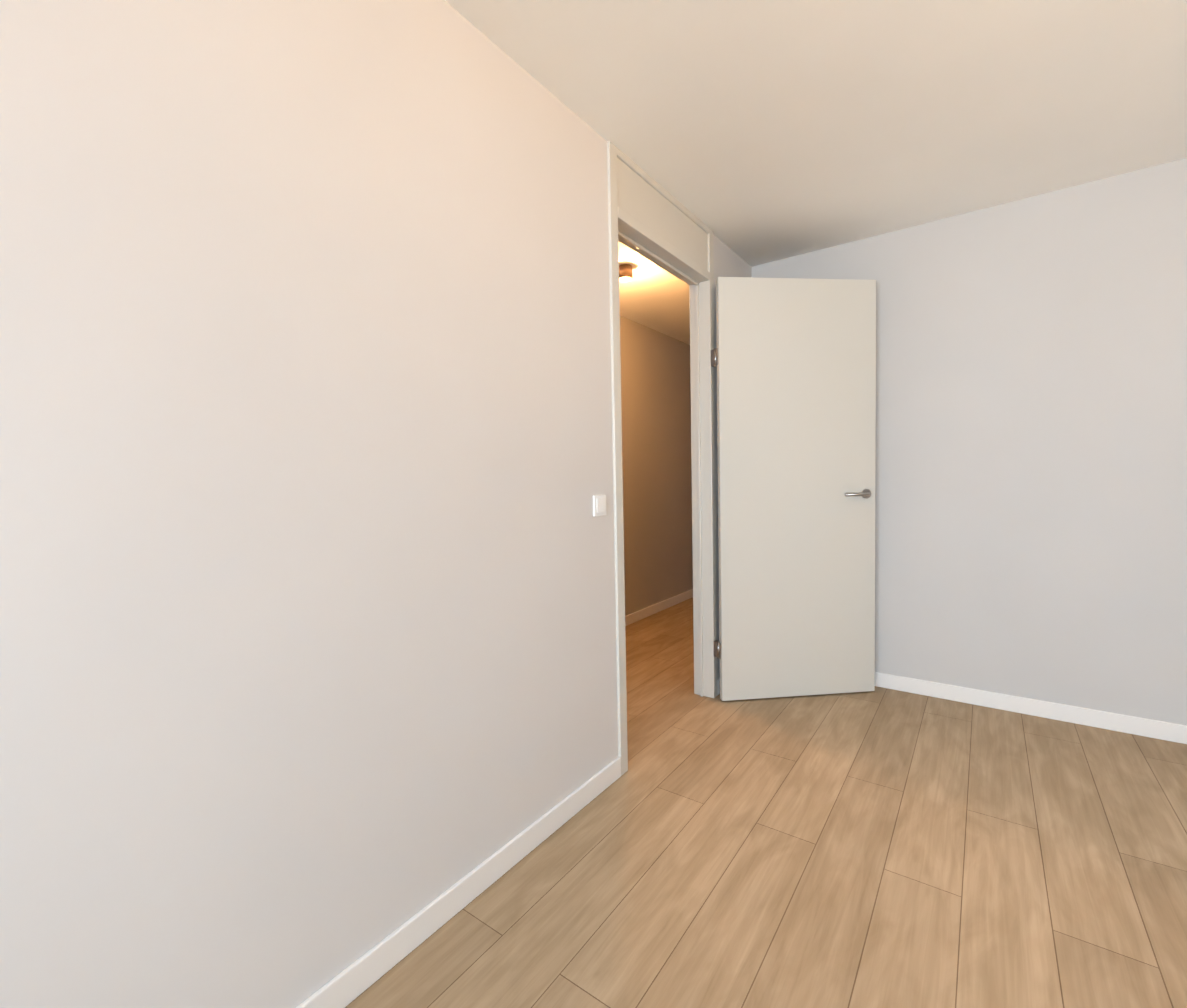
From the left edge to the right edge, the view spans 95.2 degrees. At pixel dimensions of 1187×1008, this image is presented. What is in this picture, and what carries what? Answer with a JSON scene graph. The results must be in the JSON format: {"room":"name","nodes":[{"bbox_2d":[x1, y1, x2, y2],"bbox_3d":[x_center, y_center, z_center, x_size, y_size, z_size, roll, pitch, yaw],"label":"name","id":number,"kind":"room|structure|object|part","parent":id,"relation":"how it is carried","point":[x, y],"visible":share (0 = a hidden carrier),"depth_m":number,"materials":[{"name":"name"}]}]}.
{"room":"empty bedroom","nodes":[
{"label":"empty bedroom","id":0,"kind":"room"},
{"bbox_2d":[0,0,751,1007],"bbox_3d":[-0.716,-0.088,1.216,0.100,2.605,5.890,1,3,36],"label":"wall","id":1,"kind":"structure","parent":0,"point":[308,668],"depth_m":1.18,"materials":[{"name":"paint"}]},
{"bbox_2d":[296,757,620,1007],"bbox_3d":[-1.094,1.209,0.622,0.013,0.085,4.115,1,3,36],"label":"baseboard","id":2,"kind":"structure","parent":1,"relation":"attached to","point":[348,985],"depth_m":1.55,"materials":[{"name":"white wood"}]},
{"bbox_2d":[593,495,606,515],"bbox_3d":[0.026,0.006,2.147,0.012,0.082,0.082,1,3,36],"label":"light switch","id":3,"kind":"object","parent":1,"relation":"attached to","point":[599,505],"visible":1,"depth_m":2.13,"materials":[{"name":"white plastic"}]},
{"bbox_2d":[607,141,717,775],"bbox_3d":[0.339,-0.178,2.672,0.124,2.605,1.020,1,3,36],"label":"door frame","id":4,"kind":"structure","parent":1,"relation":"attached to","point":[702,376],"depth_m":2.97,"materials":[{"name":"grey paint"}]},
{"bbox_2d":[617,158,707,270],"bbox_3d":[0.315,-1.346,2.617,0.104,0.205,0.910,1,3,36],"label":"transom panel","id":5,"kind":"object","parent":1,"relation":"attached to","point":[643,202],"depth_m":2.52,"materials":[{"name":"grey paint"}]},
{"bbox_2d":[718,678,719,694],"bbox_3d":[0.896,1.040,3.367,0.013,0.085,0.635,1,3,36],"label":"baseboard","id":6,"kind":"structure","parent":1,"relation":"attached to","point":[718,686],"depth_m":3.12,"materials":[{"name":"white wood"}]},
{"bbox_2d":[711,277,875,700],"bbox_3d":[1.125,-0.073,3.019,0.928,2.315,0.158,-1,3,-6],"label":"door","id":7,"kind":"structure","parent":1,"relation":"in","point":[796,397],"depth_m":3.00,"materials":[{"name":"grey paint"}]},
{"bbox_3d":[0.677,0.007,3.004,0.031,1.718,0.082,-1,3,-6],"label":"door hinges","id":8,"kind":"part","parent":7,"relation":"part of","materials":[{"name":"silver metal"}]},
{"bbox_3d":[1.484,0.035,3.062,0.209,0.236,0.158,-1,3,-6],"label":"handle","id":9,"kind":"part","parent":7,"relation":"part of","materials":[{"name":"silver metal"}]},
{"bbox_2d":[620,316,692,615],"bbox_3d":[-0.832,-0.177,3.169,0.120,2.605,8.920,1,3,36],"label":"wall","id":10,"kind":"structure","parent":0,"point":[656,448],"depth_m":5.00,"materials":[{"name":"paint"}]},
{"bbox_2d":[625,589,692,625],"bbox_3d":[-0.331,1.046,3.771,0.013,0.085,6.480,1,3,36],"label":"baseboard","id":11,"kind":"structure","parent":10,"relation":"attached to","point":[651,610],"depth_m":5.04,"materials":[{"name":"white"}]},
{"bbox_2d":[345,597,1186,1007],"bbox_3d":[1.630,1.198,1.419,6.550,0.080,9.200,1,3,36],"label":"floor","id":12,"kind":"structure","parent":0,"point":[879,847],"depth_m":1.71,"materials":[{"name":"brown wood"}]},
{"bbox_2d":[445,0,1186,344],"bbox_3d":[1.575,-1.493,1.293,6.550,0.100,9.200,1,3,36],"label":"ceiling","id":13,"kind":"structure","parent":0,"point":[753,132],"depth_m":1.96,"materials":[{"name":"paint"}]},
{"bbox_2d":[619,264,632,281],"bbox_3d":[0.202,-1.476,3.464,0.096,0.080,0.096,1,3,36],"label":"ceiling spotlight","id":14,"kind":"object","parent":13,"relation":"attached to","point":[625,272],"visible":0.9,"depth_m":3.43,"materials":[{"name":"brown metal"}]},
{"bbox_2d":[752,158,1186,724],"bbox_3d":[3.078,-0.211,2.174,5.120,2.605,0.120,1,3,36],"label":"wall","id":15,"kind":"structure","parent":0,"point":[1031,462],"depth_m":2.71,"materials":[{"name":"paint"}]},
{"bbox_2d":[875,672,1186,743],"bbox_3d":[2.910,1.049,2.291,4.538,0.085,0.013,1,3,36],"label":"baseboard","id":16,"kind":"structure","parent":15,"relation":"attached to","point":[1161,730],"depth_m":2.75,"materials":[{"name":"white wood"}]}
]}

